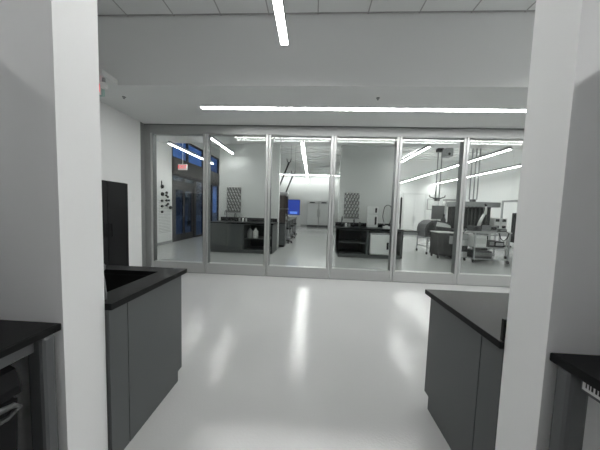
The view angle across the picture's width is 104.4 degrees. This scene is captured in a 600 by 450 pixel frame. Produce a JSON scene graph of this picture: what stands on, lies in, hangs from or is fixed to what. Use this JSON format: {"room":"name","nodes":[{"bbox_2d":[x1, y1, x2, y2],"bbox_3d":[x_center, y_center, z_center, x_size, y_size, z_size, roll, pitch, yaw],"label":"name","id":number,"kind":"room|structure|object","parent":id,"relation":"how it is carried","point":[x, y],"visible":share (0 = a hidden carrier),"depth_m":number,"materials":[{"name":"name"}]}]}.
{"room":"laboratory","nodes":[
{"label":"laboratory","id":0,"kind":"room"},
{"bbox_2d":[0,0,107,449],"bbox_3d":[-2.364,-0.753,1.125,2.718,4.108,0.206,2,4,3],"label":"wall pillar","id":1,"kind":"structure","parent":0,"point":[52,263],"depth_m":1.03,"materials":[{"name":"white paint"}]},
{"bbox_2d":[100,101,141,266],"bbox_3d":[-3.541,-0.918,3.096,0.200,4.108,3.620,2,4,3],"label":"wall","id":2,"kind":"structure","parent":0,"point":[119,132],"depth_m":4.51,"materials":[{"name":"white paint"}]},
{"bbox_2d":[144,124,523,129],"bbox_3d":[1.997,-1.961,4.740,10.620,0.020,0.155,2,4,3],"label":"trim","id":3,"kind":"structure","parent":2,"relation":"attached to","point":[144,124],"depth_m":4.72,"materials":[{"name":"silver metal"}]},
{"bbox_2d":[150,125,523,137],"bbox_3d":[2.054,-1.869,4.748,10.500,0.161,0.145,2,4,3],"label":"trim","id":4,"kind":"structure","parent":2,"relation":"attached to","point":[270,130],"depth_m":4.74,"materials":[{"name":"silver metal"}]},
{"bbox_2d":[156,141,219,242],"bbox_3d":[-4.863,-1.940,13.148,0.150,4.750,16.050,2,4,3],"label":"wall","id":5,"kind":"structure","parent":0,"point":[163,150],"depth_m":8.73,"materials":[{"name":"white paint"}]},
{"bbox_2d":[157,180,171,235],"bbox_3d":[-5.006,-0.621,8.634,0.105,2.000,0.870,2,4,3],"label":"pegboard","id":6,"kind":"object","parent":5,"relation":"attached to","point":[164,208],"visible":0.98,"depth_m":8.61,"materials":[{"name":"white plastic"}]},
{"bbox_2d":[172,181,194,241],"bbox_3d":[-5.027,-0.566,10.079,0.163,2.400,1.840,2,4,3],"label":"door","id":7,"kind":"structure","parent":5,"relation":"in","point":[175,186],"depth_m":10.04,"materials":[{"name":"black metal"}]},
{"bbox_2d":[172,173,194,185],"bbox_3d":[-4.996,-1.923,9.991,0.100,0.320,1.840,2,4,3],"label":"window","id":8,"kind":"structure","parent":5,"relation":"in","point":[176,175],"depth_m":9.94,"materials":[{"name":"black"}]},
{"bbox_2d":[172,143,218,173],"bbox_3d":[-4.886,-3.232,11.286,0.100,0.930,4.600,2,4,3],"label":"window","id":9,"kind":"structure","parent":5,"relation":"in","point":[187,144],"depth_m":10.95,"materials":[{"name":"black"}]},
{"bbox_2d":[172,157,218,184],"bbox_3d":[-4.885,-2.468,11.335,0.250,0.600,4.600,2,4,3],"label":"trim","id":10,"kind":"structure","parent":5,"relation":"attached to","point":[194,172],"depth_m":10.33,"materials":[{"name":"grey metal"}]},
{"bbox_2d":[195,179,202,236],"bbox_3d":[-4.963,-0.812,11.424,0.100,2.720,0.880,2,4,3],"label":"window","id":11,"kind":"structure","parent":5,"relation":"in","point":[201,234],"depth_m":11.70,"materials":[{"name":"black metal"}]},
{"bbox_2d":[210,184,218,221],"bbox_3d":[-4.891,-0.900,12.800,0.100,2.720,1.880,2,4,3],"label":"window","id":12,"kind":"structure","parent":5,"relation":"in","point":[212,185],"depth_m":13.02,"materials":[{"name":"blue"}]},
{"bbox_2d":[219,144,280,248],"bbox_3d":[-1.821,-1.008,8.399,2.160,3.700,0.160,2,4,3],"label":"wall","id":13,"kind":"structure","parent":0,"point":[244,169],"depth_m":8.28,"materials":[{"name":"white paint"}]},
{"bbox_2d":[226,186,240,212],"bbox_3d":[-2.366,-0.900,8.277,0.530,0.926,0.124,2,4,3],"label":"drying rack","id":14,"kind":"object","parent":13,"relation":"attached to","point":[233,196],"visible":0.92,"depth_m":8.30,"materials":[{"name":"grey plastic"}]},
{"bbox_2d":[280,172,339,225],"bbox_3d":[3.020,-2.201,20.874,15.200,4.750,0.200,2,4,3],"label":"wall","id":15,"kind":"structure","parent":0,"point":[317,188],"depth_m":20.83,"materials":[{"name":"white paint"}]},
{"bbox_2d":[98,11,534,128],"bbox_3d":[1.868,-2.436,3.836,10.820,1.042,1.950,2,4,3],"label":"ceiling","id":16,"kind":"structure","parent":0,"point":[165,67],"depth_m":3.26,"materials":[{"name":"white paint"}]},
{"bbox_2d":[99,82,104,96],"bbox_3d":[-2.894,-1.915,3.254,0.307,0.216,0.050,2,4,3],"label":"exit sign","id":17,"kind":"object","parent":16,"relation":"hanging from","point":[101,91],"visible":0.13,"depth_m":3.24,"materials":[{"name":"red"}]},
{"bbox_2d":[100,77,107,89],"bbox_3d":[-2.694,-1.945,3.197,0.090,0.136,0.090,2,4,3],"label":"lamp","id":18,"kind":"object","parent":16,"relation":"attached to","point":[103,84],"visible":1,"depth_m":3.18,"materials":[{"name":"grey plastic"}]},
{"bbox_2d":[200,106,525,112],"bbox_3d":[2.371,-1.913,3.848,8.180,0.032,0.120,2,4,3],"label":"recessed light","id":19,"kind":"object","parent":16,"relation":"in","point":[202,107],"visible":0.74,"depth_m":3.92,"materials":[{"name":"white plastic"}]},
{"bbox_2d":[97,0,535,15],"bbox_3d":[2.070,-2.637,-0.583,12.112,0.151,7.512,2,4,3],"label":"ceiling","id":20,"kind":"structure","parent":0,"point":[104,7],"depth_m":3.05,"materials":[{"name":"white tile"}]},
{"bbox_2d":[272,0,288,44],"bbox_3d":[-0.228,-2.355,1.336,0.088,0.808,2.540,2,4,3],"label":"pendant light","id":21,"kind":"object","parent":20,"relation":"hanging from","point":[279,8],"visible":1,"depth_m":2.30,"materials":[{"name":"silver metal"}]},
{"bbox_2d":[124,226,512,449],"bbox_3d":[2.365,1.040,8.974,15.100,0.200,24.400,2,4,3],"label":"floor","id":22,"kind":"structure","parent":0,"point":[269,362],"depth_m":2.33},
{"bbox_2d":[0,365,22,449],"bbox_3d":[-1.335,0.943,0.742,0.525,0.840,0.400,2,4,3],"label":"waste bin","id":23,"kind":"object","parent":22,"relation":"on","point":[10,383],"visible":1,"depth_m":0.88,"materials":[{"name":"black plastic"}]},
{"bbox_2d":[0,320,60,449],"bbox_3d":[-1.840,0.887,0.736,1.514,0.920,0.722,2,4,3],"label":"lab bench","id":24,"kind":"object","parent":22,"relation":"on","point":[18,339],"visible":1,"depth_m":0.98,"materials":[{"name":"black metal"}]},
{"bbox_2d":[0,320,60,358],"bbox_3d":[-1.826,0.445,0.707,1.514,0.033,0.722,2,4,3],"label":"countertop","id":25,"kind":"structure","parent":24,"relation":"on","point":[14,335],"depth_m":0.94,"materials":[{"name":"black stone"}]},
{"bbox_2d":[102,180,128,265],"bbox_3d":[-3.174,0.220,3.558,0.535,1.800,0.835,2,4,3],"label":"tall cabinet","id":26,"kind":"object","parent":22,"relation":"on","point":[114,194],"visible":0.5,"depth_m":3.68,"materials":[{"name":"black"}]},
{"bbox_2d":[105,276,181,449],"bbox_3d":[-1.930,0.841,1.677,1.837,0.884,0.724,2,4,3],"label":"base cabinet","id":27,"kind":"object","parent":22,"relation":"on","point":[143,335],"visible":0.37,"depth_m":1.49,"materials":[{"name":"black"}]},
{"bbox_2d":[104,265,186,309],"bbox_3d":[-1.917,0.381,1.658,1.874,0.035,0.753,2,4,3],"label":"countertop","id":28,"kind":"structure","parent":27,"relation":"on","point":[157,276],"depth_m":1.65,"materials":[{"name":"black stone"}]},
{"bbox_2d":[104,264,106,300],"bbox_3d":[-1.130,0.321,1.291,0.087,0.179,0.170,-2,5,-41],"label":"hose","id":29,"kind":"object","parent":28,"relation":"on","point":[105,289],"visible":0.34,"depth_m":1.29,"materials":[{"name":"grey"}]},
{"bbox_2d":[104,273,147,291],"bbox_3d":[-1.521,0.544,1.664,0.759,0.264,0.484,2,4,3],"label":"sink basin","id":30,"kind":"object","parent":28,"relation":"in","point":[113,281],"visible":0.02,"depth_m":1.89,"materials":[{"name":"black plastic"}]},
{"bbox_2d":[210,223,276,253],"bbox_3d":[-1.864,0.407,7.903,2.020,0.940,0.992,2,4,3],"label":"base cabinet","id":31,"kind":"object","parent":22,"relation":"on","point":[232,238],"visible":0.9,"depth_m":7.48,"materials":[{"name":"grey laminate"}]},
{"bbox_2d":[210,217,277,224],"bbox_3d":[-1.847,-0.147,7.872,2.080,0.170,0.998,2,4,3],"label":"countertop","id":32,"kind":"structure","parent":31,"relation":"on","point":[256,221],"depth_m":8.27,"materials":[{"name":"black plastic"}]},
{"bbox_2d":[247,227,252,237],"bbox_3d":[-1.649,0.238,7.677,0.173,0.360,0.173,2,4,3],"label":"bottle","id":33,"kind":"object","parent":31,"relation":"on","point":[249,232],"visible":1,"depth_m":7.62,"materials":[{"name":"grey plastic"}]},
{"bbox_2d":[253,227,257,237],"bbox_3d":[-1.460,0.249,7.668,0.168,0.350,0.168,2,4,3],"label":"bottle","id":34,"kind":"object","parent":31,"relation":"on","point":[255,232],"visible":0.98,"depth_m":7.61,"materials":[{"name":"white plastic"}]},
{"bbox_2d":[244,236,270,239],"bbox_3d":[-1.335,0.424,7.888,0.898,0.020,0.870,2,4,3],"label":"shelf","id":35,"kind":"object","parent":31,"relation":"attached to","point":[245,237],"depth_m":7.56,"materials":[{"name":"grey laminate"}]},
{"bbox_2d":[278,221,289,246],"bbox_3d":[-0.996,-0.213,9.671,1.014,2.000,1.700,2,4,3],"label":"workstation","id":36,"kind":"object","parent":22,"relation":"on","point":[282,226],"visible":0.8,"depth_m":8.88,"materials":[{"name":"black plastic"}]},
{"bbox_2d":[279,195,288,222],"bbox_3d":[-0.953,-0.657,9.259,0.930,1.058,0.900,2,4,3],"label":"tower","id":37,"kind":"object","parent":36,"relation":"on","point":[283,204],"visible":0.36,"depth_m":8.80,"materials":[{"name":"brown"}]},
{"bbox_2d":[288,219,292,238],"bbox_3d":[-0.905,-0.325,11.415,1.014,2.000,1.700,2,4,3],"label":"workstation","id":38,"kind":"object","parent":22,"relation":"on","point":[290,220],"visible":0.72,"depth_m":11.04,"materials":[{"name":"black plastic"}]},
{"bbox_2d":[288,199,299,214],"bbox_3d":[-0.376,-0.716,11.050,0.749,0.979,0.092,2,4,3],"label":"monitor","id":39,"kind":"object","parent":38,"relation":"on","point":[293,205],"visible":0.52,"depth_m":10.99,"materials":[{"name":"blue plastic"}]},
{"bbox_2d":[307,201,318,226],"bbox_3d":[1.110,-0.968,20.341,0.965,2.200,0.917,2,4,3],"label":"refrigerator","id":40,"kind":"object","parent":22,"relation":"on","point":[312,206],"visible":0.99,"depth_m":19.95,"materials":[{"name":"grey metal"}]},
{"bbox_2d":[318,201,327,226],"bbox_3d":[2.098,-0.934,20.292,0.955,2.200,0.917,2,4,3],"label":"refrigerator","id":41,"kind":"object","parent":22,"relation":"on","point":[323,205],"visible":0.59,"depth_m":19.90,"materials":[{"name":"grey plastic"}]},
{"bbox_2d":[187,272,502,286],"bbox_3d":[1.959,1.187,4.946,10.500,0.008,0.130,2,4,3],"label":"trim","id":42,"kind":"structure","parent":22,"relation":"on","point":[187,272],"depth_m":4.93,"materials":[{"name":"silver metal"}]},
{"bbox_2d":[150,133,205,272],"bbox_3d":[-2.629,-0.461,5.079,1.203,2.977,0.134,2,4,3],"label":"sliding glass panel","id":43,"kind":"object","parent":42,"relation":"on","point":[191,266],"visible":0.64,"depth_m":5.07,"materials":[{"name":"silver metal"}]},
{"bbox_2d":[205,134,268,275],"bbox_3d":[-1.356,-0.417,5.016,1.323,2.977,0.134,2,4,3],"label":"sliding glass panel","id":44,"kind":"object","parent":42,"relation":"on","point":[210,267],"visible":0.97,"depth_m":5.01,"materials":[{"name":"silver metal"}]},
{"bbox_2d":[266,135,333,278],"bbox_3d":[-0.016,-0.371,4.949,1.338,2.977,0.134,2,4,3],"label":"sliding glass panel","id":45,"kind":"object","parent":42,"relation":"on","point":[271,270],"visible":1,"depth_m":4.95,"materials":[{"name":"silver metal"}]},
{"bbox_2d":[328,136,399,280],"bbox_3d":[1.317,-0.326,4.882,1.308,2.977,0.134,2,4,3],"label":"sliding glass panel","id":46,"kind":"object","parent":42,"relation":"on","point":[334,273],"visible":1,"depth_m":4.87,"materials":[{"name":"silver metal"}]},
{"bbox_2d":[392,136,466,283],"bbox_3d":[2.629,-0.281,4.817,1.298,2.977,0.134,2,4,3],"label":"sliding glass panel","id":47,"kind":"object","parent":42,"relation":"on","point":[397,275],"visible":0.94,"depth_m":4.80,"materials":[{"name":"silver metal"}]},
{"bbox_2d":[456,138,523,286],"bbox_3d":[3.927,-0.236,4.752,1.278,2.977,0.134,2,4,3],"label":"sliding glass panel","id":48,"kind":"object","parent":42,"relation":"on","point":[462,278],"visible":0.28,"depth_m":4.77,"materials":[{"name":"silver metal"}]},
{"bbox_2d":[335,228,401,258],"bbox_3d":[2.199,0.570,7.723,1.940,0.890,0.950,2,4,3],"label":"base cabinet","id":49,"kind":"object","parent":22,"relation":"on","point":[348,242],"visible":0.59,"depth_m":7.55,"materials":[{"name":"grey laminate"}]},
{"bbox_2d":[339,239,364,242],"bbox_3d":[1.675,0.528,7.738,0.830,0.020,0.870,2,4,3],"label":"shelf","id":50,"kind":"object","parent":49,"relation":"attached to","point":[341,240],"depth_m":7.58,"materials":[{"name":"grey laminate"}]},
{"bbox_2d":[335,222,403,230],"bbox_3d":[2.215,0.042,7.673,2.000,0.170,0.998,2,4,3],"label":"countertop","id":51,"kind":"structure","parent":49,"relation":"on","point":[337,225],"depth_m":7.77,"materials":[{"name":"black stone"}]},
{"bbox_2d":[366,214,377,227],"bbox_3d":[2.435,-0.138,7.844,0.330,0.440,0.215,2,4,3],"label":"dispenser","id":52,"kind":"object","parent":51,"relation":"on","point":[372,219],"visible":0.98,"depth_m":7.75,"materials":[{"name":"white plastic"}]},
{"bbox_2d":[367,206,378,214],"bbox_3d":[2.446,-0.489,7.821,0.330,0.260,0.215,2,4,3],"label":"dispenser","id":53,"kind":"object","parent":52,"relation":"on","point":[370,210],"visible":0.98,"depth_m":7.73,"materials":[{"name":"white plastic"}]},
{"bbox_2d":[368,231,389,254],"bbox_3d":[2.530,0.582,7.537,0.660,0.690,0.688,2,4,3],"label":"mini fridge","id":54,"kind":"object","parent":49,"relation":"in","point":[378,242],"visible":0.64,"depth_m":7.23,"materials":[{"name":"white metal"}]},
{"bbox_2d":[400,229,419,258],"bbox_3d":[3.497,0.611,7.708,0.585,0.890,0.750,2,4,3],"label":"table","id":55,"kind":"object","parent":22,"relation":"on","point":[406,231],"visible":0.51,"depth_m":7.40,"materials":[{"name":"grey plastic"}]},
{"bbox_2d":[399,197,401,228],"bbox_3d":[3.313,-0.358,7.573,0.196,1.050,0.518,3,4,15],"label":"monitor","id":56,"kind":"object","parent":55,"relation":"on","point":[401,197],"visible":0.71,"depth_m":7.34,"materials":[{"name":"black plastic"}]},
{"bbox_2d":[416,235,429,253],"bbox_3d":[4.939,0.730,8.644,0.890,0.620,0.875,2,4,3],"label":"steel table","id":57,"kind":"object","parent":22,"relation":"on","point":[426,245],"visible":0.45,"depth_m":8.62,"materials":[{"name":"grey metal"}]},
{"bbox_2d":[417,220,450,236],"bbox_3d":[4.936,0.119,8.550,0.910,0.610,0.760,2,4,3],"label":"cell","id":58,"kind":"object","parent":57,"relation":"on","point":[425,226],"visible":0.86,"depth_m":8.28,"materials":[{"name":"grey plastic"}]},
{"bbox_2d":[431,205,444,219],"bbox_3d":[5.444,0.121,9.305,0.480,1.780,0.153,2,4,3],"label":"monitor","id":59,"kind":"object","parent":22,"relation":"on","point":[437,212],"visible":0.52,"depth_m":9.19,"materials":[{"name":"silver metal"}]},
{"bbox_2d":[429,231,453,258],"bbox_3d":[4.765,0.654,7.806,0.580,0.870,0.570,2,4,3],"label":"base cabinet","id":60,"kind":"object","parent":22,"relation":"on","point":[441,242],"visible":0.82,"depth_m":7.55,"materials":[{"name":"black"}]},
{"bbox_2d":[443,235,447,253],"bbox_3d":[4.712,0.625,7.538,0.100,0.600,0.010,2,4,3],"label":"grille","id":61,"kind":"object","parent":60,"relation":"attached to","point":[445,237],"depth_m":7.54,"materials":[{"name":"plastic"}]},
{"bbox_2d":[443,199,455,217],"bbox_3d":[6.444,-0.046,9.946,0.630,2.090,0.300,2,4,3],"label":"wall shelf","id":62,"kind":"object","parent":22,"relation":"on","point":[445,200],"visible":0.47,"depth_m":9.88,"materials":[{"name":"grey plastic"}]},
{"bbox_2d":[448,233,468,260],"bbox_3d":[5.169,0.682,7.644,0.205,0.860,0.715,2,4,3],"label":"trolley","id":63,"kind":"object","parent":22,"relation":"on","point":[465,236],"visible":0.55,"depth_m":7.29,"materials":[{"name":"silver metal"}]},
{"bbox_2d":[424,298,503,449],"bbox_3d":[1.943,1.004,1.401,1.992,0.834,0.691,2,4,3],"label":"base cabinet","id":64,"kind":"object","parent":22,"relation":"on","point":[463,376],"visible":0.27,"depth_m":1.36,"materials":[{"name":"black laminate"}]},
{"bbox_2d":[425,289,508,348],"bbox_3d":[1.959,0.517,1.381,2.031,0.140,0.719,2,4,3],"label":"countertop","id":65,"kind":"structure","parent":64,"relation":"on","point":[486,313],"depth_m":1.45,"materials":[{"name":"black stone"}]},
{"bbox_2d":[447,202,500,249],"bbox_3d":[6.058,0.147,8.273,1.320,1.900,0.800,2,4,3],"label":"fume hood","id":66,"kind":"object","parent":22,"relation":"on","point":[473,212],"visible":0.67,"depth_m":8.09,"materials":[{"name":"grey metal"}]},
{"bbox_2d":[463,229,511,263],"bbox_3d":[5.823,0.666,7.440,1.070,0.960,0.875,2,4,3],"label":"steel table","id":67,"kind":"object","parent":22,"relation":"on","point":[480,233],"visible":0.54,"depth_m":7.06,"materials":[{"name":"grey metal"}]},
{"bbox_2d":[467,225,478,230],"bbox_3d":[5.425,0.101,7.297,0.170,0.160,0.306,2,4,3],"label":"instrument","id":68,"kind":"object","parent":67,"relation":"on","point":[469,227],"visible":0.86,"depth_m":7.20,"materials":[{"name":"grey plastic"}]},
{"bbox_2d":[468,234,486,246],"bbox_3d":[5.536,0.487,7.391,0.370,0.335,0.556,2,4,3],"label":"instrument","id":69,"kind":"object","parent":67,"relation":"on","point":[481,241],"visible":0.64,"depth_m":7.12,"materials":[{"name":"white plastic"}]},
{"bbox_2d":[467,248,491,258],"bbox_3d":[5.623,0.899,7.413,0.550,0.235,0.556,2,4,3],"label":"instrument","id":70,"kind":"object","parent":67,"relation":"on","point":[479,253],"visible":0.69,"depth_m":7.15,"materials":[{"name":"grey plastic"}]},
{"bbox_2d":[477,204,486,230],"bbox_3d":[5.697,-0.239,7.314,0.309,0.854,0.180,2,4,3],"label":"robot","id":71,"kind":"object","parent":67,"relation":"on","point":[485,211],"visible":0.75,"depth_m":7.30,"materials":[{"name":"grey plastic"}]},
{"bbox_2d":[467,256,506,260],"bbox_3d":[5.812,1.032,7.464,1.010,0.025,0.790,2,4,3],"label":"shelf","id":72,"kind":"object","parent":67,"relation":"attached to","point":[493,258],"depth_m":7.10,"materials":[{"name":"silver metal"}]},
{"bbox_2d":[468,245,507,248],"bbox_3d":[5.823,0.673,7.441,1.010,0.025,0.790,2,4,3],"label":"shelf","id":73,"kind":"object","parent":67,"relation":"attached to","point":[474,247],"depth_m":7.06,"materials":[{"name":"silver metal"}]},
{"bbox_2d":[482,225,497,231],"bbox_3d":[5.983,0.106,7.343,0.220,0.180,0.356,2,4,3],"label":"instrument","id":74,"kind":"object","parent":67,"relation":"on","point":[490,228],"visible":0.9,"depth_m":7.20,"materials":[{"name":"grey plastic"}]},
{"bbox_2d":[486,239,494,246],"bbox_3d":[5.866,0.562,7.328,0.180,0.215,0.456,2,4,3],"label":"instrument","id":75,"kind":"object","parent":67,"relation":"on","point":[490,243],"visible":0.55,"depth_m":7.11,"materials":[{"name":"grey plastic"}]},
{"bbox_2d":[494,240,503,247],"bbox_3d":[6.139,0.586,7.391,0.280,0.175,0.506,2,4,3],"label":"instrument","id":76,"kind":"object","parent":67,"relation":"on","point":[497,243],"visible":0.57,"depth_m":7.14,"materials":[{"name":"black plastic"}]},
{"bbox_2d":[490,233,507,258],"bbox_3d":[6.779,0.666,8.118,0.470,0.930,0.625,2,4,3],"label":"steel table","id":77,"kind":"object","parent":22,"relation":"on","point":[493,254],"visible":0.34,"depth_m":7.85,"materials":[{"name":"grey metal"}]},
{"bbox_3d":[6.899,0.100,8.023,0.200,0.220,0.306,2,4,3],"label":"box","id":78,"kind":"object","parent":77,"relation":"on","visible":0},
{"bbox_2d":[500,218,506,224],"bbox_3d":[6.905,-0.122,8.008,0.200,0.220,0.306,2,4,3],"label":"box","id":79,"kind":"object","parent":78,"relation":"on","point":[503,221],"visible":0.58,"depth_m":7.86,"materials":[{"name":"white plastic"}]},
{"bbox_3d":[6.679,0.092,8.033,0.200,0.220,0.306,2,4,3],"label":"box","id":80,"kind":"object","parent":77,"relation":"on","visible":0},
{"bbox_2d":[490,218,500,224],"bbox_3d":[6.686,-0.129,8.019,0.200,0.220,0.306,2,4,3],"label":"box","id":81,"kind":"object","parent":80,"relation":"on","point":[495,221],"visible":0.81,"depth_m":7.88,"materials":[{"name":"white plastic"}]},
{"bbox_2d":[548,353,599,449],"bbox_3d":[1.754,1.002,0.534,1.682,0.941,0.679,2,4,3],"label":"lab bench","id":82,"kind":"object","parent":22,"relation":"on","point":[578,375],"visible":1,"depth_m":0.82,"materials":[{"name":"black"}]},
{"bbox_2d":[550,353,599,391],"bbox_3d":[1.769,0.549,0.504,1.682,0.033,0.679,2,4,3],"label":"countertop","id":83,"kind":"structure","parent":82,"relation":"on","point":[586,368],"depth_m":0.82,"materials":[{"name":"black stone"}]},
{"bbox_2d":[585,384,599,396],"bbox_3d":[0.967,0.558,0.677,0.001,0.024,0.231,2,4,3],"label":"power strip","id":84,"kind":"object","parent":82,"relation":"attached to","point":[590,391],"depth_m":0.78,"materials":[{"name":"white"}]},
{"bbox_2d":[156,135,522,148],"bbox_3d":[2.330,-3.178,6.373,15.200,1.150,3.250,2,4,3],"label":"ceiling","id":85,"kind":"structure","parent":0,"point":[163,139],"depth_m":7.61,"materials":[{"name":"white paint"}]},
{"bbox_2d":[168,141,213,163],"bbox_3d":[-3.840,-2.732,8.504,0.060,0.400,3.100,2,4,3],"label":"pendant light","id":86,"kind":"object","parent":85,"relation":"hanging from","point":[169,142],"visible":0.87,"depth_m":7.89,"materials":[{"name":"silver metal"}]},
{"bbox_2d":[211,136,233,153],"bbox_3d":[-2.359,-2.598,7.156,0.060,0.400,1.750,2,4,3],"label":"pendant light","id":87,"kind":"object","parent":85,"relation":"hanging from","point":[213,138],"visible":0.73,"depth_m":7.01,"materials":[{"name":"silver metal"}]},
{"bbox_2d":[301,140,308,181],"bbox_3d":[0.307,-2.760,10.895,0.088,0.400,8.900,2,4,3],"label":"pendant light","id":88,"kind":"object","parent":85,"relation":"hanging from","point":[302,141],"visible":0.97,"depth_m":8.16,"materials":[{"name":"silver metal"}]},
{"bbox_2d":[401,143,429,162],"bbox_3d":[3.683,-2.457,7.879,0.065,0.400,2.800,2,4,3],"label":"pendant light","id":89,"kind":"object","parent":85,"relation":"hanging from","point":[423,148],"visible":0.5,"depth_m":7.21,"materials":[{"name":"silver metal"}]},
{"bbox_2d":[211,144,499,173],"bbox_3d":[2.765,-4.191,14.388,15.200,0.150,12.900,2,4,3],"label":"ceiling","id":90,"kind":"structure","parent":0,"point":[317,157],"depth_m":13.85,"materials":[{"name":"white paint"}]},
{"bbox_2d":[178,143,186,169],"bbox_3d":[-4.570,-3.097,9.066,0.362,1.890,0.050,2,4,3],"label":"exit sign","id":91,"kind":"object","parent":90,"relation":"hanging from","point":[182,166],"visible":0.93,"depth_m":9.10,"materials":[{"name":"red plastic"}]},
{"bbox_2d":[280,145,291,184],"bbox_3d":[-0.744,-2.057,9.681,0.935,3.808,0.154,5,5,41],"label":"extraction arm","id":92,"kind":"object","parent":90,"relation":"hanging from","point":[291,145],"visible":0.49,"depth_m":9.49},
{"bbox_2d":[280,173,339,175],"bbox_3d":[0.707,-4.457,20.148,5.500,0.300,0.140,2,4,3],"label":"linear light","id":93,"kind":"object","parent":90,"relation":"hanging from","point":[280,173],"visible":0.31,"depth_m":20.09,"materials":[{"name":"white paint"}]},
{"bbox_2d":[400,163,458,182],"bbox_3d":[6.121,-2.454,11.569,0.075,0.108,5.743,2,4,3],"label":"pendant light","id":94,"kind":"object","parent":90,"relation":"hanging from","point":[454,165],"depth_m":10.51,"materials":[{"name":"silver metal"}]},
{"bbox_2d":[429,148,445,200],"bbox_3d":[6.872,-2.522,11.522,0.818,2.650,0.200,2,4,3],"label":"column","id":95,"kind":"structure","parent":90,"relation":"hanging from","point":[438,150],"depth_m":11.51,"materials":[{"name":"grey metal"}]},
{"bbox_2d":[441,148,453,157],"bbox_3d":[7.119,-3.548,11.232,0.350,0.550,0.422,2,4,3],"label":"projector","id":96,"kind":"object","parent":90,"relation":"hanging from","point":[447,152],"visible":0.89,"depth_m":11.06,"materials":[{"name":"grey plastic"}]},
{"bbox_2d":[468,148,481,201],"bbox_3d":[8.090,-2.324,10.769,0.396,2.870,0.180,2,4,3],"label":"column","id":97,"kind":"structure","parent":90,"relation":"hanging from","point":[469,199],"depth_m":10.76,"materials":[{"name":"grey metal"}]},
{"bbox_2d":[468,146,511,162],"bbox_3d":[5.899,-2.221,7.274,0.075,0.191,1.770,2,4,3],"label":"pendant light","id":98,"kind":"object","parent":90,"relation":"hanging from","point":[479,157],"depth_m":7.13,"materials":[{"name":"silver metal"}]},
{"bbox_2d":[467,164,520,177],"bbox_3d":[8.190,-2.303,9.969,0.088,0.139,2.923,2,4,3],"label":"pendant light","id":99,"kind":"object","parent":90,"relation":"hanging from","point":[504,168],"depth_m":9.55,"materials":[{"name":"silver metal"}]},
{"bbox_2d":[437,166,519,183],"bbox_3d":[8.271,-2.362,11.559,0.080,0.012,5.992,2,4,3],"label":"diffuser","id":100,"kind":"object","parent":99,"relation":"attached to","point":[509,167],"depth_m":10.15,"materials":[{"name":"white plastic"}]},
{"bbox_2d":[338,146,394,223],"bbox_3d":[2.357,-0.865,8.190,1.970,3.700,0.160,2,4,3],"label":"wall","id":101,"kind":"structure","parent":0,"point":[366,170],"depth_m":8.07,"materials":[{"name":"white paint"}]},
{"bbox_2d":[343,192,359,218],"bbox_3d":[1.798,-0.677,8.074,0.540,0.926,0.124,2,4,3],"label":"drying rack","id":102,"kind":"object","parent":101,"relation":"attached to","point":[351,200],"visible":1,"depth_m":8.10,"materials":[{"name":"grey plastic"}]},
{"bbox_2d":[398,160,458,228],"bbox_3d":[6.861,-1.690,14.887,6.900,4.750,0.200,2,4,3],"label":"wall","id":103,"kind":"structure","parent":0,"point":[409,169],"depth_m":14.65,"materials":[{"name":"white paint"}]},
{"bbox_2d":[401,193,426,235],"bbox_3d":[7.231,-0.653,14.771,1.480,2.720,0.124,2,4,3],"label":"door","id":104,"kind":"structure","parent":103,"relation":"in","point":[414,205],"depth_m":14.75,"materials":[{"name":"white paint"}]},
{"bbox_2d":[427,199,438,209],"bbox_3d":[8.392,-1.305,14.713,0.700,0.700,0.036,2,4,3],"label":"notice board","id":105,"kind":"object","parent":103,"relation":"attached to","point":[430,202],"visible":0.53,"depth_m":14.69,"materials":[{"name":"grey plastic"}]},
{"bbox_2d":[463,149,522,247],"bbox_3d":[9.934,-1.242,9.513,0.200,4.750,10.250,2,4,3],"label":"wall","id":106,"kind":"structure","parent":0,"point":[498,186],"depth_m":11.79,"materials":[{"name":"white paint"}]},
{"bbox_2d":[498,200,517,247],"bbox_3d":[9.800,-0.052,10.785,0.112,2.200,1.280,2,4,3],"label":"door","id":107,"kind":"structure","parent":106,"relation":"in","point":[508,207],"depth_m":10.87,"materials":[{"name":"grey plastic"}]},
{"bbox_2d":[495,0,599,449],"bbox_3d":[2.420,-0.585,0.833,2.892,4.108,0.183,2,4,3],"label":"wall pillar","id":108,"kind":"structure","parent":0,"point":[554,303],"depth_m":0.89,"materials":[{"name":"white paint"}]},
{"bbox_3d":[-4.393,-0.873,5.130,2.060,3.700,0.180,2,4,3],"label":"wall","id":109,"kind":"structure","parent":0,"visible":0},
{"bbox_2d":[140,122,151,266],"bbox_3d":[-3.305,-0.567,5.053,0.140,3.166,0.258,2,4,3],"label":"trim","id":110,"kind":"structure","parent":109,"relation":"attached to","point":[144,129],"depth_m":5.01,"materials":[{"name":"silver metal"}]},
{"label":"outside","id":111,"kind":"structure","parent":0,"visible":0},
{"bbox_2d":[176,213,215,234],"bbox_3d":[-21.536,-0.778,26.156,34.350,0.200,70.000,2,4,3],"label":"ground","id":112,"kind":"structure","parent":111,"point":[198,217],"depth_m":19.55,"materials":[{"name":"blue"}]},
{"bbox_2d":[176,177,201,225],"bbox_3d":[-8.534,-2.114,17.905,2.476,4.357,2.146,2,4,3],"label":"tree","id":113,"kind":"object","parent":112,"relation":"on","point":[187,199],"visible":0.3,"depth_m":17.85,"materials":[{"name":"grey plant"}]},
{"bbox_2d":[173,176,214,215],"bbox_3d":[-23.148,-4.377,34.037,10.500,5.850,26.400,2,4,3],"label":"building","id":114,"kind":"structure","parent":112,"relation":"on","point":[178,198],"depth_m":36.77,"materials":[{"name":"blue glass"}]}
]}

